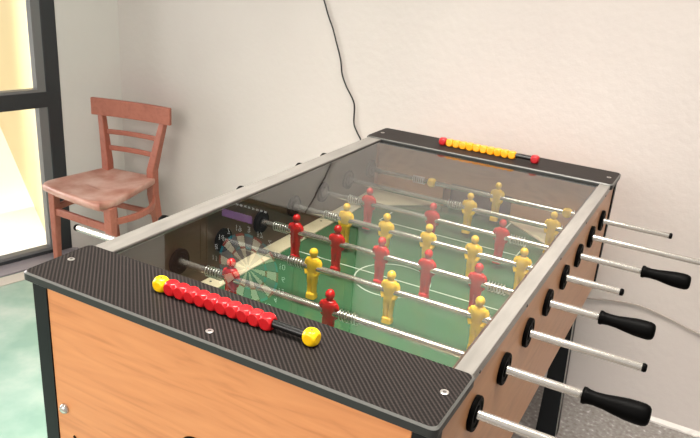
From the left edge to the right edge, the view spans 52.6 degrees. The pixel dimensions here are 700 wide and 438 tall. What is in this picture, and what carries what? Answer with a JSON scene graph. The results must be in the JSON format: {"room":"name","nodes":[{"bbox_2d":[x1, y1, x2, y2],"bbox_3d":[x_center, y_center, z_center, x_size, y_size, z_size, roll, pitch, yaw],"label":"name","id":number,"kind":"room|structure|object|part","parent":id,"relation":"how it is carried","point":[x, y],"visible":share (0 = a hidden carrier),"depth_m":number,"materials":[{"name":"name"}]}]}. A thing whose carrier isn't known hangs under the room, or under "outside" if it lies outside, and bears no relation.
{"room":"common room","nodes":[
{"label":"common room","id":0,"kind":"room"},
{"bbox_2d":[54,0,127,247],"bbox_3d":[-1.122,-1.101,3.007,0.400,2.620,0.132,1,21,-9],"label":"wall","id":1,"kind":"structure","parent":0,"point":[87,31],"depth_m":3.14,"materials":[{"name":"paint"}]},
{"bbox_2d":[0,272,24,286],"bbox_3d":[-2.230,0.509,2.241,0.075,0.003,3.000,21,27,38],"label":"trim","id":2,"kind":"structure","parent":1,"relation":"attached to","point":[10,279],"depth_m":3.05,"materials":[{"name":"beige"}]},
{"bbox_2d":[0,247,78,276],"bbox_3d":[-2.286,0.475,2.312,0.098,0.008,3.000,21,27,38],"label":"trim","id":3,"kind":"structure","parent":1,"relation":"attached to","point":[20,266],"depth_m":3.19,"materials":[{"name":"grey stone"}]},
{"bbox_2d":[0,271,696,437],"bbox_3d":[0.140,1.105,1.221,6.275,0.050,3.096,15,23,25],"label":"floor","id":4,"kind":"structure","parent":0,"point":[22,408],"depth_m":2.40,"materials":[{"name":"paint"}]},
{"bbox_2d":[42,97,171,257],"bbox_3d":[-1.010,-0.096,2.999,0.398,0.765,0.460,15,23,25],"label":"wooden chair","id":5,"kind":"object","parent":4,"relation":"on","point":[105,189],"visible":0.88,"depth_m":2.98,"materials":[{"name":"brown wood"}]},
{"bbox_3d":[-1.237,0.073,2.996,0.036,0.421,0.034,15,23,25],"label":"leg","id":6,"kind":"part","parent":5,"relation":"part of","materials":[{"name":"brown wood"}]},
{"bbox_3d":[-1.028,-0.138,2.961,0.381,0.030,0.402,15,23,25],"label":"seat","id":7,"kind":"part","parent":5,"relation":"part of","materials":[{"name":"brown wood"}]},
{"bbox_3d":[-1.075,-0.162,3.191,0.054,0.744,0.094,15,23,25],"label":"post","id":8,"kind":"part","parent":5,"relation":"part of","materials":[{"name":"brown wood"}]},
{"bbox_3d":[-0.956,0.149,2.850,0.042,0.421,0.037,15,23,25],"label":"leg","id":9,"kind":"part","parent":5,"relation":"part of","materials":[{"name":"brown wood"}]},
{"bbox_3d":[-0.923,-0.457,2.992,0.378,0.074,0.029,10,21,14],"label":"rail","id":10,"kind":"part","parent":5,"relation":"part of","materials":[{"name":"brown wood"}]},
{"bbox_3d":[-0.823,-0.112,3.109,0.100,0.744,0.088,15,23,25],"label":"post","id":11,"kind":"part","parent":5,"relation":"part of","materials":[{"name":"brown wood"}]},
{"bbox_2d":[24,128,699,437],"bbox_3d":[0.110,0.379,1.787,1.324,0.897,1.469,16,24,28],"label":"foosball table","id":12,"kind":"object","parent":4,"relation":"on","point":[387,283],"visible":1,"depth_m":1.39,"materials":[{"name":"brown wood"}]},
{"bbox_3d":[-0.414,0.017,1.702,0.106,0.038,0.038,15,23,25],"label":"handle","id":13,"kind":"part","parent":12,"relation":"part of","materials":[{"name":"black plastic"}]},
{"bbox_3d":[-0.228,0.345,1.150,0.696,0.346,0.024,15,23,25],"label":"panel","id":14,"kind":"part","parent":12,"relation":"part of","materials":[{"name":"brown wood"}]},
{"bbox_3d":[-0.195,-0.092,1.808,0.044,0.020,1.328,15,23,25],"label":"glass rail","id":15,"kind":"part","parent":12,"relation":"part of","materials":[{"name":"grey laminate"}]},
{"bbox_2d":[271,319,303,337],"bbox_3d":[-0.186,0.142,1.120,0.308,0.014,0.014,15,23,25],"label":"rod","id":16,"kind":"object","parent":12,"relation":"on","point":[290,329],"depth_m":1.07,"materials":[{"name":"black"}]},
{"bbox_3d":[-0.127,0.153,1.401,1.157,0.015,0.015,15,23,25],"label":"player rod","id":17,"kind":"part","parent":12,"relation":"part of","materials":[{"name":"silver metal"}]},
{"bbox_3d":[-0.212,0.071,1.873,0.030,0.348,1.346,15,23,25],"label":"panel","id":18,"kind":"part","parent":12,"relation":"part of","materials":[{"name":"wood"}]},
{"bbox_3d":[0.077,0.085,1.621,0.964,0.015,0.015,15,23,25],"label":"player rod","id":19,"kind":"part","parent":12,"relation":"part of","materials":[{"name":"silver metal"}]},
{"bbox_3d":[0.073,0.145,1.463,1.010,0.015,0.015,15,23,25],"label":"player rod","id":20,"kind":"part","parent":12,"relation":"part of","materials":[{"name":"silver metal"}]},
{"bbox_3d":[0.429,-0.037,2.289,0.696,0.346,0.020,15,23,25],"label":"panel","id":21,"kind":"part","parent":12,"relation":"part of","materials":[{"name":"wood"}]},
{"bbox_3d":[0.182,0.052,1.730,0.920,0.015,0.015,15,23,25],"label":"player rod","id":22,"kind":"part","parent":12,"relation":"part of","materials":[{"name":"silver metal"}]},
{"bbox_3d":[0.243,0.007,1.860,0.995,0.015,0.015,15,23,25],"label":"player rod","id":23,"kind":"part","parent":12,"relation":"part of","materials":[{"name":"silver metal"}]},
{"bbox_3d":[-0.080,0.226,1.218,0.980,0.015,0.015,15,23,25],"label":"player rod","id":24,"kind":"part","parent":12,"relation":"part of","materials":[{"name":"silver metal"}]},
{"bbox_3d":[0.422,-0.067,2.092,0.975,0.015,0.015,15,23,25],"label":"player rod","id":25,"kind":"part","parent":12,"relation":"part of","materials":[{"name":"silver metal"}]},
{"bbox_2d":[515,153,530,160],"bbox_3d":[0.423,-0.211,2.174,0.308,0.014,0.014,15,23,25],"label":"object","id":26,"kind":"structure","parent":12,"relation":"on","point":[520,156],"depth_m":2.12,"materials":[{"name":"black"}]},
{"bbox_3d":[0.413,-0.009,1.936,1.120,0.015,0.015,15,23,25],"label":"player rod","id":27,"kind":"part","parent":12,"relation":"part of","materials":[{"name":"silver metal"}]},
{"bbox_3d":[0.420,0.236,1.564,0.030,0.348,1.346,15,23,25],"label":"panel","id":28,"kind":"part","parent":12,"relation":"part of","materials":[{"name":"brown wood"}]},
{"bbox_3d":[0.435,0.073,1.500,0.028,0.020,1.328,15,23,25],"label":"glass rail","id":29,"kind":"part","parent":12,"relation":"part of","materials":[{"name":"grey laminate"}]},
{"bbox_3d":[0.662,0.461,2.232,0.064,0.509,0.060,15,23,25],"label":"leg","id":30,"kind":"part","parent":12,"relation":"part of","materials":[{"name":"black paint"}]},
{"bbox_3d":[0.424,0.298,1.131,0.106,0.038,0.038,15,23,25],"label":"handle","id":31,"kind":"part","parent":12,"relation":"part of","materials":[{"name":"black plastic"}]},
{"bbox_3d":[0.543,0.207,1.393,0.106,0.038,0.038,15,23,25],"label":"handle","id":32,"kind":"part","parent":12,"relation":"part of","materials":[{"name":"black plastic"}]},
{"bbox_3d":[0.723,0.133,1.625,0.106,0.038,0.038,15,23,25],"label":"handle","id":33,"kind":"part","parent":12,"relation":"part of","materials":[{"name":"black plastic"}]},
{"bbox_2d":[118,0,699,431],"bbox_3d":[1.394,-0.487,1.896,5.390,2.620,0.120,15,23,25],"label":"wall","id":34,"kind":"structure","parent":0,"point":[254,90],"depth_m":2.42,"materials":[{"name":"paint"}]},
{"bbox_2d":[323,0,360,139],"bbox_3d":[-0.056,-0.228,2.741,0.256,1.313,0.006,15,23,25],"label":"power cable","id":35,"kind":"object","parent":34,"relation":"attached to","point":[323,0],"visible":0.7,"depth_m":2.62,"materials":[{"name":"black plastic"}]},
{"bbox_2d":[567,394,699,437],"bbox_3d":[1.256,0.743,2.305,5.182,0.016,0.018,15,23,25],"label":"baseboard","id":36,"kind":"structure","parent":34,"relation":"attached to","point":[685,430],"depth_m":2.38,"materials":[{"name":"paint"}]},
{"bbox_2d":[587,298,699,334],"bbox_3d":[1.772,0.531,1.940,4.100,0.070,0.004,15,23,25],"label":"wire","id":37,"kind":"object","parent":34,"relation":"attached to","point":[587,298],"visible":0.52,"depth_m":2.32,"materials":[{"name":"beige"}]},
{"bbox_3d":[-2.208,-1.805,1.509,0.822,0.400,2.944,15,23,25],"label":"lintel","id":38,"kind":"object","parent":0,"visible":0},
{"bbox_2d":[0,0,71,265],"bbox_3d":[-2.276,-0.573,1.952,0.050,2.220,3.000,21,27,38],"label":"door","id":39,"kind":"structure","parent":38,"relation":"attached to","point":[44,97],"depth_m":3.09,"materials":[{"name":"grey metal"}]},
{"bbox_3d":[-2.305,-0.215,2.086,0.050,0.068,2.895,21,27,38],"label":"rail","id":40,"kind":"part","parent":39,"relation":"part of","materials":[{"name":"grey metal"}]},
{"bbox_3d":[-2.355,0.452,2.339,0.050,0.022,2.895,21,27,38],"label":"rail","id":41,"kind":"part","parent":39,"relation":"part of","materials":[{"name":"grey metal"}]},
{"bbox_3d":[-2.276,-0.573,1.952,0.050,2.220,3.000,21,27,38],"label":"frame","id":42,"kind":"part","parent":39,"relation":"part of","materials":[{"name":"grey metal"}]},
{"label":"outside","id":43,"kind":"structure","parent":0,"visible":0},
{"bbox_2d":[0,127,46,255],"bbox_3d":[-5.110,-0.206,3.750,6.980,0.120,12.000,15,23,25],"label":"ground","id":44,"kind":"structure","parent":43,"point":[21,227],"depth_m":3.79,"materials":[{"name":"white"}]},
{"bbox_2d":[0,0,44,229],"bbox_3d":[-2.707,-2.853,5.101,0.150,4.200,6.000,-8,24,-29],"label":"wall","id":45,"kind":"structure","parent":44,"relation":"on","point":[18,127],"depth_m":3.87,"materials":[{"name":"yellow paint"}]}
]}

